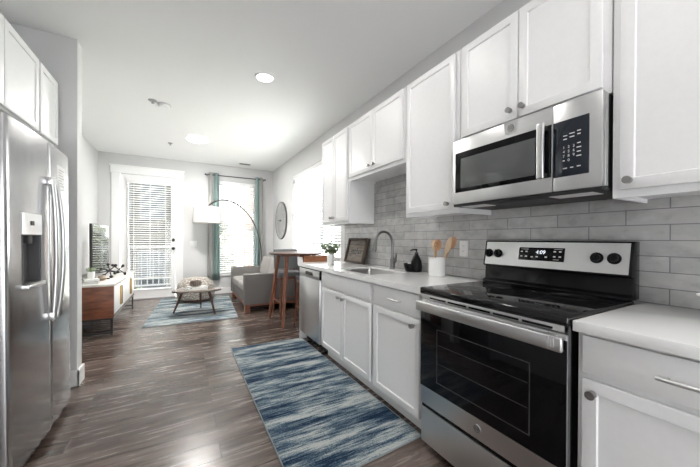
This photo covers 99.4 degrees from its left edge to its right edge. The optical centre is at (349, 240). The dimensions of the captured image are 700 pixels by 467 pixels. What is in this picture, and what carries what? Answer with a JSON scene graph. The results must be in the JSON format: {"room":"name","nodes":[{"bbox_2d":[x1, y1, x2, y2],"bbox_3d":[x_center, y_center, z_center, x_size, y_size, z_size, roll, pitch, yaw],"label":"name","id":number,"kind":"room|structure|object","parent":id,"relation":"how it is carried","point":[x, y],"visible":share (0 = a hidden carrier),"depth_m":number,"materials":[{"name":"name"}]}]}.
{"room":"kitchen","nodes":[
{"label":"kitchen","id":0,"kind":"room"},
{"bbox_2d":[9,22,81,370],"bbox_3d":[-2.507,-0.224,2.302,0.622,2.800,0.125,0,0,-29],"label":"wall","id":1,"kind":"structure","parent":0,"point":[60,55],"depth_m":2.38,"materials":[{"name":"paint"}]},
{"bbox_2d":[70,363,84,387],"bbox_3d":[-2.507,1.111,2.312,0.638,0.130,0.157,0,0,-29],"label":"baseboard","id":2,"kind":"structure","parent":1,"relation":"attached to","point":[76,376],"depth_m":2.40,"materials":[{"name":"paint"}]},
{"bbox_2d":[82,135,97,274],"bbox_3d":[-2.328,-0.218,1.195,0.150,2.800,9.700,0,0,-29],"label":"wall","id":3,"kind":"structure","parent":0,"point":[89,152],"depth_m":4.91,"materials":[{"name":"paint"}]},
{"bbox_2d":[0,12,38,131],"bbox_3d":[-2.096,-0.970,1.477,0.523,0.503,0.911,0,0,-29],"label":"upper cabinet","id":4,"kind":"object","parent":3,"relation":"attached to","point":[19,66],"visible":0.99,"depth_m":1.75,"materials":[{"name":"paint"}]},
{"bbox_2d":[36,62,57,145],"bbox_3d":[-2.405,-0.974,2.027,0.523,0.503,0.343,0,0,-29],"label":"upper cabinet","id":5,"kind":"object","parent":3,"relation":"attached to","point":[48,86],"visible":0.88,"depth_m":2.13,"materials":[{"name":"paint"}]},
{"bbox_2d":[98,151,272,286],"bbox_3d":[-3.270,-0.246,6.316,3.527,2.800,0.150,0,0,-29],"label":"wall","id":6,"kind":"structure","parent":0,"point":[195,181],"depth_m":6.22,"materials":[{"name":"paint"}]},
{"bbox_2d":[109,163,184,296],"bbox_3d":[-3.974,-0.140,5.871,1.230,2.585,0.136,0,0,-29],"label":"trim","id":7,"kind":"structure","parent":6,"relation":"attached to","point":[116,170],"depth_m":5.70,"materials":[{"name":"paint"}]},
{"bbox_2d":[121,174,175,300],"bbox_3d":[-3.976,-0.061,5.875,0.900,2.424,0.188,0,0,-29],"label":"door","id":8,"kind":"structure","parent":6,"relation":"in","point":[150,293],"depth_m":5.81,"materials":[{"name":"paint"}]},
{"bbox_2d":[127,178,175,288],"bbox_3d":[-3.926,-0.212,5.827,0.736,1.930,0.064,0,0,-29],"label":"window blind","id":9,"kind":"object","parent":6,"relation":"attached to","point":[139,181],"visible":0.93,"depth_m":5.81,"materials":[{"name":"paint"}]},
{"bbox_2d":[190,241,196,246],"bbox_3d":[-3.283,0.064,6.218,0.125,0.120,0.010,0,0,-29],"label":"light switch","id":10,"kind":"object","parent":6,"relation":"attached to","point":[192,243],"visible":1,"depth_m":6.22,"materials":[{"name":"white plastic"}]},
{"bbox_2d":[215,287,231,293],"bbox_3d":[-3.236,1.089,6.250,3.227,0.130,0.015,0,0,-29],"label":"baseboard","id":11,"kind":"structure","parent":6,"relation":"attached to","point":[224,289],"depth_m":6.51,"materials":[{"name":"paint"}]},
{"bbox_2d":[205,173,265,181],"bbox_3d":[-2.520,-1.396,6.585,1.278,0.045,0.100,0,0,-29],"label":"curtain rod","id":12,"kind":"object","parent":6,"relation":"attached to","point":[205,173],"visible":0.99,"depth_m":6.54,"materials":[{"name":"grey metal"}]},
{"bbox_2d":[207,172,219,279],"bbox_3d":[-2.909,-0.300,6.339,0.249,2.290,0.075,0,0,-29],"label":"curtain","id":13,"kind":"object","parent":12,"relation":"hanging from","point":[213,258],"visible":0.84,"depth_m":6.34,"materials":[{"name":"teal fabric"}]},
{"bbox_2d":[207,172,212,279],"bbox_3d":[-2.972,-0.300,6.316,0.103,2.290,0.073,0,0,-5],"label":"drape","id":14,"kind":"object","parent":13,"relation":"hanging from","point":[210,177],"depth_m":6.30,"materials":[{"name":"fabric"}]},
{"bbox_2d":[213,173,219,279],"bbox_3d":[-2.860,-0.299,6.366,0.137,2.290,0.075,0,0,-29],"label":"drape","id":15,"kind":"object","parent":13,"relation":"hanging from","point":[216,227],"depth_m":6.36,"materials":[{"name":"teal fabric"}]},
{"bbox_2d":[254,177,262,265],"bbox_3d":[-2.084,-0.298,6.803,0.197,2.290,0.075,0,0,-29],"label":"curtain","id":16,"kind":"object","parent":12,"relation":"hanging from","point":[258,183],"visible":0.77,"depth_m":6.80,"materials":[{"name":"teal fabric"}]},
{"bbox_2d":[254,177,258,265],"bbox_3d":[-2.122,-0.298,6.781,0.108,2.290,0.075,0,0,-29],"label":"drape","id":17,"kind":"object","parent":16,"relation":"hanging from","point":[256,253],"depth_m":6.76,"materials":[{"name":"teal fabric"}]},
{"bbox_2d":[259,178,262,265],"bbox_3d":[-2.043,-0.297,6.823,0.094,2.290,0.055,0,0,-10],"label":"drape","id":18,"kind":"object","parent":16,"relation":"hanging from","point":[260,181],"depth_m":6.82,"materials":[{"name":"fabric"}]},
{"bbox_2d":[220,190,254,275],"bbox_3d":[-2.549,-0.269,6.683,0.870,2.070,0.155,0,0,-29],"label":"window","id":19,"kind":"structure","parent":6,"relation":"in","point":[225,274],"depth_m":6.81,"materials":[{"name":"paint"}]},
{"bbox_2d":[219,181,254,273],"bbox_3d":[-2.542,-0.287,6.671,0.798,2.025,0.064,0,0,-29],"label":"window blind","id":20,"kind":"object","parent":19,"relation":"attached to","point":[243,186],"visible":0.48,"depth_m":6.67,"materials":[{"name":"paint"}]},
{"bbox_2d":[22,293,453,466],"bbox_3d":[-0.863,1.245,2.029,3.527,0.120,10.000,0,0,-29],"label":"floor","id":21,"kind":"structure","parent":0,"point":[176,395],"depth_m":2.18,"materials":[{"name":"brown wood"}]},
{"bbox_2d":[0,112,69,466],"bbox_3d":[-2.061,0.290,1.633,0.721,1.767,0.879,0,1,-29],"label":"refrigerator","id":22,"kind":"object","parent":21,"relation":"on","point":[34,197],"visible":1,"depth_m":1.58,"materials":[{"name":"grey metal"}]},
{"bbox_2d":[82,271,134,336],"bbox_3d":[-3.600,0.846,4.291,0.617,0.630,1.758,0,0,-29],"label":"tv console","id":23,"kind":"object","parent":21,"relation":"on","point":[102,301],"visible":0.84,"depth_m":3.65,"materials":[{"name":"brown wood"}]},
{"bbox_2d":[82,279,99,284],"bbox_3d":[-3.249,0.520,3.723,0.160,0.030,0.220,0,0,-37],"label":"book","id":24,"kind":"object","parent":23,"relation":"on","point":[94,282],"visible":0.61,"depth_m":3.64,"materials":[{"name":"white paper"}]},
{"bbox_2d":[82,278,98,281],"bbox_3d":[-3.249,0.492,3.723,0.200,0.026,0.145,1,0,43],"label":"book","id":25,"kind":"object","parent":24,"relation":"on","point":[83,279],"visible":0.98,"depth_m":3.66,"materials":[{"name":"white paper"}]},
{"bbox_2d":[86,267,94,278],"bbox_3d":[-3.247,0.401,3.723,0.110,0.150,0.109,0,0,-29],"label":"potted plant","id":26,"kind":"object","parent":25,"relation":"on","point":[90,274],"visible":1,"depth_m":3.70,"materials":[{"name":"green plant"}]},
{"bbox_2d":[97,275,106,280],"bbox_3d":[-3.305,0.497,3.955,0.104,0.072,0.104,0,0,-29],"label":"bowl","id":27,"kind":"object","parent":23,"relation":"on","point":[101,277],"visible":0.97,"depth_m":3.93,"materials":[{"name":"beige"}]},
{"bbox_2d":[89,223,121,278],"bbox_3d":[-3.690,0.146,4.436,0.323,0.762,1.000,0,0,-29],"label":"television","id":28,"kind":"object","parent":23,"relation":"on","point":[98,234],"visible":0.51,"depth_m":4.28,"materials":[{"name":"black plastic"}]},
{"bbox_2d":[99,263,119,277],"bbox_3d":[-3.445,0.427,4.255,0.207,0.209,0.192,0,0,-29],"label":"sculpture","id":29,"kind":"object","parent":23,"relation":"on","point":[107,264],"visible":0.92,"depth_m":4.25,"materials":[{"name":"black metal"}]},
{"bbox_2d":[111,264,126,274],"bbox_3d":[-3.540,0.442,4.545,0.179,0.176,0.186,1,0,43],"label":"sculpture","id":30,"kind":"object","parent":23,"relation":"on","point":[112,265],"visible":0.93,"depth_m":4.52,"materials":[{"name":"black metal"}]},
{"bbox_2d":[142,295,237,327],"bbox_3d":[-2.696,1.156,5.165,1.216,0.010,2.102,0,0,-26],"label":"area rug","id":31,"kind":"object","parent":21,"relation":"on","point":[162,315],"visible":0.84,"depth_m":4.77,"materials":[{"name":"blue fabric"}]},
{"bbox_2d":[176,277,214,302],"bbox_3d":[-2.948,0.924,5.685,0.660,0.445,0.660,0,0,-29],"label":"pouf","id":32,"kind":"object","parent":31,"relation":"on","point":[189,297],"visible":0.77,"depth_m":5.46,"materials":[{"name":"beige fabric"}]},
{"bbox_2d":[171,286,221,313],"bbox_3d":[-2.433,0.962,4.717,0.626,0.394,0.664,0,0,30],"label":"coffee table","id":33,"kind":"object","parent":31,"relation":"on","point":[181,291],"visible":0.83,"depth_m":4.66,"materials":[{"name":"brown wood"}]},
{"bbox_2d":[186,287,207,290],"bbox_3d":[-2.405,0.753,4.658,0.270,0.025,0.200,0,0,-41],"label":"book","id":34,"kind":"object","parent":33,"relation":"on","point":[206,287],"visible":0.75,"depth_m":4.59,"materials":[{"name":"white paper"}]},
{"bbox_2d":[187,285,207,288],"bbox_3d":[-2.396,0.729,4.663,0.180,0.022,0.250,0,0,37],"label":"book","id":35,"kind":"object","parent":34,"relation":"on","point":[201,286],"visible":0.95,"depth_m":4.63,"materials":[{"name":"white paper"}]},
{"bbox_2d":[190,280,200,286],"bbox_3d":[-2.428,0.673,4.668,0.163,0.087,0.163,0,0,-29],"label":"ribbed bowl","id":36,"kind":"object","parent":35,"relation":"on","point":[194,283],"visible":1,"depth_m":4.62,"materials":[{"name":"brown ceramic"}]},
{"bbox_2d":[193,199,261,263],"bbox_3d":[-2.457,0.149,6.265,1.517,2.018,0.524,0,0,-29],"label":"arc floor lamp","id":37,"kind":"object","parent":21,"relation":"on","point":[208,214],"visible":0.82,"depth_m":5.85,"materials":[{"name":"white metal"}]},
{"bbox_2d":[231,256,299,312],"bbox_3d":[-1.655,0.743,5.682,0.970,0.843,1.550,0,0,-29],"label":"loveseat","id":38,"kind":"object","parent":21,"relation":"on","point":[252,285],"visible":0.55,"depth_m":5.04,"materials":[{"name":"grey fabric"}]},
{"bbox_2d":[233,276,242,285],"bbox_3d":[-1.902,0.790,5.912,0.743,0.145,0.637,0,0,-29],"label":"seat cushion","id":39,"kind":"object","parent":38,"relation":"on","point":[235,278],"depth_m":5.76,"materials":[{"name":"grey fabric"}]},
{"bbox_2d":[238,280,242,290],"bbox_3d":[-1.587,0.794,5.352,0.743,0.145,0.637,0,0,-29],"label":"seat cushion","id":40,"kind":"object","parent":38,"relation":"on","point":[240,282],"depth_m":5.25,"materials":[{"name":"grey fabric"}]},
{"bbox_2d":[260,256,272,272],"bbox_3d":[-1.651,0.523,6.052,0.261,0.407,0.637,0,0,-29],"label":"cushion","id":41,"kind":"object","parent":38,"relation":"on","point":[264,267],"depth_m":5.95,"materials":[{"name":"grey fabric"}]},
{"bbox_2d":[268,257,283,272],"bbox_3d":[-1.335,0.527,5.491,0.261,0.407,0.637,0,0,-29],"label":"cushion","id":42,"kind":"object","parent":38,"relation":"on","point":[271,263],"depth_m":5.53,"materials":[{"name":"grey fabric"}]},
{"bbox_2d":[272,249,299,318],"bbox_3d":[-0.975,0.658,4.706,0.425,1.032,0.458,0,0,-29],"label":"bar stool","id":43,"kind":"object","parent":21,"relation":"on","point":[293,261],"visible":0.55,"depth_m":4.75,"materials":[{"name":"wood"}]},
{"bbox_2d":[268,251,322,327],"bbox_3d":[-0.803,0.676,4.400,0.794,1.003,0.794,0,0,-29],"label":"bar table","id":44,"kind":"object","parent":21,"relation":"on","point":[286,254],"visible":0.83,"depth_m":4.17,"materials":[{"name":"brown wood"}]},
{"bbox_2d":[299,274,306,337],"bbox_3d":[-0.336,0.742,3.728,0.620,0.876,0.018,0,0,-29],"label":"end panel","id":45,"kind":"object","parent":21,"relation":"on","point":[301,334],"visible":0.16,"depth_m":3.58,"materials":[{"name":"paint"}]},
{"bbox_2d":[294,256,326,322],"bbox_3d":[-0.510,0.691,4.161,0.425,0.976,0.458,0,0,-29],"label":"bar stool","id":46,"kind":"object","parent":21,"relation":"on","point":[306,258],"visible":0.26,"depth_m":4.02,"materials":[{"name":"wood"}]},
{"bbox_2d":[300,266,327,353],"bbox_3d":[-0.202,0.745,3.442,0.592,0.871,0.598,0,0,-29],"label":"dishwasher","id":47,"kind":"object","parent":21,"relation":"on","point":[310,279],"visible":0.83,"depth_m":3.23,"materials":[{"name":"grey metal"}]},
{"bbox_2d":[231,338,420,466],"bbox_3d":[-0.415,1.179,2.493,0.821,0.010,2.129,0,0,-29],"label":"area rug","id":48,"kind":"object","parent":21,"relation":"on","point":[312,413],"visible":1,"depth_m":2.06,"materials":[{"name":"blue fabric"}]},
{"bbox_2d":[321,272,380,396],"bbox_3d":[0.184,0.749,2.768,0.656,0.876,0.941,0,0,-29],"label":"base cabinet","id":49,"kind":"object","parent":21,"relation":"on","point":[347,334],"visible":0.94,"depth_m":2.52,"materials":[{"name":"paint"}]},
{"bbox_2d":[298,261,482,294],"bbox_3d":[0.172,0.291,2.809,0.638,0.038,2.124,0,0,-29],"label":"countertop","id":50,"kind":"structure","parent":49,"relation":"on","point":[412,282],"depth_m":2.28,"materials":[{"name":"stone"}]},
{"bbox_2d":[321,241,340,264],"bbox_3d":[-0.213,0.136,3.272,0.215,0.263,0.210,0,0,12],"label":"potted plant","id":51,"kind":"object","parent":50,"relation":"on","point":[329,250],"visible":1,"depth_m":3.24,"materials":[{"name":"green plant"}]},
{"bbox_2d":[344,238,369,264],"bbox_3d":[0.074,0.118,3.500,0.114,0.296,0.420,0,0,-29],"label":"framed sign","id":52,"kind":"object","parent":50,"relation":"on","point":[357,248],"visible":1,"depth_m":3.48,"materials":[{"name":"brown wood"}]},
{"bbox_2d":[345,268,396,274],"bbox_3d":[0.190,0.386,2.707,0.355,0.203,0.575,0,0,-29],"label":"sink","id":53,"kind":"object","parent":50,"relation":"in","point":[370,271],"visible":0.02,"depth_m":2.96,"materials":[{"name":"silver metal"}]},
{"bbox_2d":[372,230,396,268],"bbox_3d":[0.324,0.088,2.802,0.274,0.369,0.092,0,0,-29],"label":"kitchen faucet","id":54,"kind":"object","parent":50,"relation":"on","point":[393,261],"visible":0.99,"depth_m":2.84,"materials":[{"name":"silver metal"}]},
{"bbox_2d":[404,249,421,271],"bbox_3d":[0.556,0.173,2.618,0.161,0.204,0.118,0,0,16],"label":"soap dispenser","id":55,"kind":"object","parent":50,"relation":"on","point":[416,263],"visible":0.99,"depth_m":2.57,"materials":[{"name":"black ceramic"}]},
{"bbox_2d":[411,254,421,271],"bbox_3d":[0.582,0.196,2.602,0.100,0.158,0.100,0,0,-29],"label":"bottle","id":56,"kind":"object","parent":55,"relation":"on","point":[416,263],"depth_m":2.57,"materials":[{"name":"black ceramic"}]},
{"bbox_2d":[428,257,445,276],"bbox_3d":[0.679,0.203,2.317,0.134,0.147,0.134,0,0,-29],"label":"utensil crock","id":57,"kind":"object","parent":50,"relation":"on","point":[436,265],"visible":0.96,"depth_m":2.26,"materials":[{"name":"white ceramic"}]},
{"bbox_2d":[431,240,434,257],"bbox_3d":[0.666,0.120,2.357,0.021,0.255,0.066,0,0,-29],"label":"wooden spoon","id":58,"kind":"object","parent":57,"relation":"in","point":[433,241],"visible":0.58,"depth_m":2.35,"materials":[{"name":"brown wood"}]},
{"bbox_2d":[434,239,441,257],"bbox_3d":[0.668,0.118,2.277,0.023,0.260,0.077,0,0,-29],"label":"wooden spoon","id":59,"kind":"object","parent":57,"relation":"in","point":[437,244],"visible":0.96,"depth_m":2.27,"materials":[{"name":"brown wood"}]},
{"bbox_2d":[434,239,441,249],"bbox_3d":[0.669,0.032,2.277,0.019,0.089,0.077,0,0,-29],"label":"bowl","id":60,"kind":"object","parent":59,"relation":"on","point":[437,244],"depth_m":2.26,"materials":[{"name":"brown wood"}]},
{"bbox_2d":[444,237,451,259],"bbox_3d":[0.726,0.112,2.259,0.013,0.275,0.126,0,0,-29],"label":"wooden spatula","id":61,"kind":"object","parent":57,"relation":"in","point":[449,241],"visible":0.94,"depth_m":2.23,"materials":[{"name":"brown wood"}]},
{"bbox_2d":[446,237,456,257],"bbox_3d":[0.755,0.108,2.281,0.023,0.279,0.142,0,0,-37],"label":"wooden spoon","id":62,"kind":"object","parent":57,"relation":"in","point":[454,240],"visible":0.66,"depth_m":2.24,"materials":[{"name":"brown wood"}]},
{"bbox_2d":[450,237,456,248],"bbox_3d":[0.776,0.017,2.253,0.020,0.097,0.071,0,0,-29],"label":"bowl","id":63,"kind":"object","parent":62,"relation":"on","point":[454,240],"depth_m":2.24,"materials":[{"name":"brown wood"}]},
{"bbox_2d":[373,284,424,428],"bbox_3d":[0.547,0.754,2.122,0.656,0.876,0.533,0,0,-29],"label":"base cabinet","id":64,"kind":"object","parent":21,"relation":"on","point":[397,320],"visible":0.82,"depth_m":1.95,"materials":[{"name":"paint"}]},
{"bbox_2d":[416,241,639,466],"bbox_3d":[0.851,0.599,1.533,0.687,1.195,0.757,0,0,-29],"label":"stove","id":65,"kind":"object","parent":21,"relation":"on","point":[499,354],"visible":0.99,"depth_m":1.37,"materials":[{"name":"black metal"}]},
{"bbox_2d":[420,281,633,326],"bbox_3d":[0.846,0.288,1.528,0.593,0.039,0.757,0,0,-29],"label":"cooktop","id":66,"kind":"object","parent":65,"relation":"in","point":[550,306],"depth_m":1.37,"materials":[{"name":"black glass"}]},
{"bbox_2d":[578,332,699,466],"bbox_3d":[1.211,0.763,0.940,0.656,0.876,0.612,0,0,-29],"label":"base cabinet","id":67,"kind":"object","parent":21,"relation":"on","point":[638,406],"visible":0.97,"depth_m":0.93,"materials":[{"name":"paint"}]},
{"bbox_2d":[573,302,699,360],"bbox_3d":[1.221,0.305,0.944,0.638,0.038,0.617,0,0,-29],"label":"countertop","id":68,"kind":"structure","parent":67,"relation":"on","point":[667,329],"depth_m":0.98,"materials":[{"name":"stone"}]},
{"bbox_2d":[0,0,502,170],"bbox_3d":[-0.849,-1.675,2.016,3.527,0.120,10.000,0,0,-29],"label":"ceiling","id":69,"kind":"structure","parent":0,"point":[326,59],"depth_m":2.67,"materials":[{"name":"paint"}]},
{"bbox_2d":[148,99,156,103],"bbox_3d":[-2.290,-1.611,3.443,0.090,0.034,0.090,0,0,-29],"label":"sprinkler head","id":70,"kind":"object","parent":69,"relation":"attached to","point":[153,101],"visible":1,"depth_m":3.43},
{"bbox_2d":[157,102,170,109],"bbox_3d":[-2.224,-1.607,3.550,0.150,0.042,0.150,0,0,-29],"label":"smoke detector","id":71,"kind":"object","parent":69,"relation":"attached to","point":[163,105],"visible":1,"depth_m":3.51,"materials":[{"name":"grey plastic"}]},
{"bbox_2d":[186,135,208,142],"bbox_3d":[-2.433,-1.615,4.739,0.336,0.038,0.336,0,0,-29],"label":"recessed light","id":72,"kind":"object","parent":69,"relation":"in","point":[193,138],"visible":1,"depth_m":4.68,"materials":[{"name":"paint"}]},
{"bbox_2d":[255,71,274,82],"bbox_3d":[-0.842,-1.612,2.936,0.196,0.012,0.196,0,0,-29],"label":"recessed light","id":73,"kind":"object","parent":69,"relation":"in","point":[265,77],"visible":1,"depth_m":2.93,"materials":[{"name":"paint"}]},
{"bbox_2d":[273,0,531,330],"bbox_3d":[0.616,-0.211,2.850,0.150,2.800,9.700,0,0,-29],"label":"wall","id":74,"kind":"structure","parent":0,"point":[283,182],"depth_m":3.81,"materials":[{"name":"paint"}]},
{"bbox_2d":[275,202,286,238],"bbox_3d":[-1.496,-0.433,6.411,0.037,0.810,0.810,0,0,-29],"label":"wall clock","id":75,"kind":"object","parent":74,"relation":"attached to","point":[281,212],"visible":1,"depth_m":6.33,"materials":[{"name":"grey plastic"}]},
{"bbox_2d":[296,187,340,260],"bbox_3d":[-0.579,-0.481,4.924,0.160,1.530,2.070,0,0,-29],"label":"window","id":76,"kind":"structure","parent":74,"relation":"in","point":[297,245],"depth_m":4.77,"materials":[{"name":"paint"}]},
{"bbox_2d":[293,161,323,255],"bbox_3d":[-0.759,-0.501,5.211,0.064,1.485,1.340,0,0,-29],"label":"window blind","id":77,"kind":"object","parent":76,"relation":"attached to","point":[309,175],"visible":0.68,"depth_m":5.12,"materials":[{"name":"paint"}]},
{"bbox_2d":[321,160,340,258],"bbox_3d":[-0.261,-0.495,4.324,0.064,1.485,0.660,0,0,-29],"label":"window blind","id":78,"kind":"object","parent":76,"relation":"attached to","point":[330,227],"visible":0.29,"depth_m":4.31,"materials":[{"name":"paint"}]},
{"bbox_2d":[322,126,373,225],"bbox_3d":[-0.062,-0.704,3.498,0.374,1.033,0.691,0,0,-29],"label":"upper cabinet","id":79,"kind":"object","parent":74,"relation":"attached to","point":[344,201],"visible":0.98,"depth_m":3.28,"materials":[{"name":"paint"}]},
{"bbox_2d":[349,87,406,183],"bbox_3d":[0.334,-0.919,2.795,0.374,0.593,0.908,0,0,-29],"label":"upper cabinet","id":80,"kind":"object","parent":74,"relation":"attached to","point":[377,139],"visible":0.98,"depth_m":2.66,"materials":[{"name":"paint"}]},
{"bbox_2d":[406,50,490,218],"bbox_3d":[0.684,-0.694,2.171,0.374,1.033,0.517,0,0,-29],"label":"upper cabinet","id":81,"kind":"object","parent":74,"relation":"attached to","point":[434,98],"visible":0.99,"depth_m":2.06,"materials":[{"name":"paint"}]},
{"bbox_2d":[345,174,699,309],"bbox_3d":[1.232,-0.182,1.589,0.009,0.960,5.296,0,0,-29],"label":"wall tile","id":82,"kind":"structure","parent":74,"relation":"attached to","point":[667,230],"depth_m":1.65,"materials":[{"name":"grey tile"}]},
{"bbox_2d":[459,241,467,256],"bbox_3d":[0.857,0.061,2.237,0.008,0.120,0.076,0,0,-29],"label":"wall outlet","id":83,"kind":"object","parent":82,"relation":"attached to","point":[463,245],"visible":1,"depth_m":2.23,"materials":[{"name":"white plastic"}]},
{"bbox_2d":[460,0,613,139],"bbox_3d":[1.001,-0.907,1.609,0.374,0.598,0.760,0,0,-29],"label":"upper cabinet","id":84,"kind":"object","parent":74,"relation":"attached to","point":[546,54],"visible":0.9,"depth_m":1.46,"materials":[{"name":"paint"}]},
{"bbox_2d":[453,89,612,209],"bbox_3d":[0.970,-0.405,1.594,0.439,0.404,0.755,0,0,-29],"label":"microwave","id":85,"kind":"object","parent":84,"relation":"attached to","point":[562,153],"visible":0.98,"depth_m":1.39,"materials":[{"name":"silver metal"}]},
{"bbox_2d":[612,0,699,203],"bbox_3d":[1.315,-0.686,1.048,0.374,1.033,0.517,0,0,-29],"label":"upper cabinet","id":86,"kind":"object","parent":74,"relation":"attached to","point":[656,89],"visible":1,"depth_m":1.09,"materials":[{"name":"paint"}]},
{"bbox_3d":[-3.583,1.269,7.097,9.000,0.160,1.500,0,0,-29],"label":"floor","id":87,"kind":"structure","parent":0,"visible":0},
{"bbox_2d":[129,246,175,286],"bbox_3d":[-5.271,0.656,6.889,3.094,1.050,0.060,0,0,-29],"label":"balcony railing","id":88,"kind":"object","parent":87,"relation":"on","point":[135,247],"visible":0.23,"depth_m":7.17,"materials":[{"name":"white metal"}]},
{"bbox_2d":[220,245,340,270],"bbox_3d":[-2.089,0.664,8.678,4.094,1.050,0.060,0,0,-29],"label":"balcony railing","id":89,"kind":"object","parent":87,"relation":"on","point":[300,245],"visible":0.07,"depth_m":8.19,"materials":[{"name":"grey plastic"}]},
{"label":"outside","id":90,"kind":"structure","parent":0,"visible":0},
{"bbox_3d":[-11.035,5.540,33.598,70.000,0.100,51.750,0,0,-29],"label":"ground","id":91,"kind":"structure","parent":90,"visible":0},
{"bbox_2d":[244,188,252,265],"bbox_3d":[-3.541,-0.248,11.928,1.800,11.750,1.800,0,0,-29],"label":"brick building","id":92,"kind":"structure","parent":91,"relation":"on","point":[246,188],"depth_m":11.25,"materials":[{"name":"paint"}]},
{"bbox_2d":[300,215,340,253],"bbox_3d":[-2.624,1.954,23.244,8.100,7.250,6.600,0,0,-29],"label":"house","id":93,"kind":"structure","parent":91,"relation":"on","point":[302,243],"depth_m":19.89,"materials":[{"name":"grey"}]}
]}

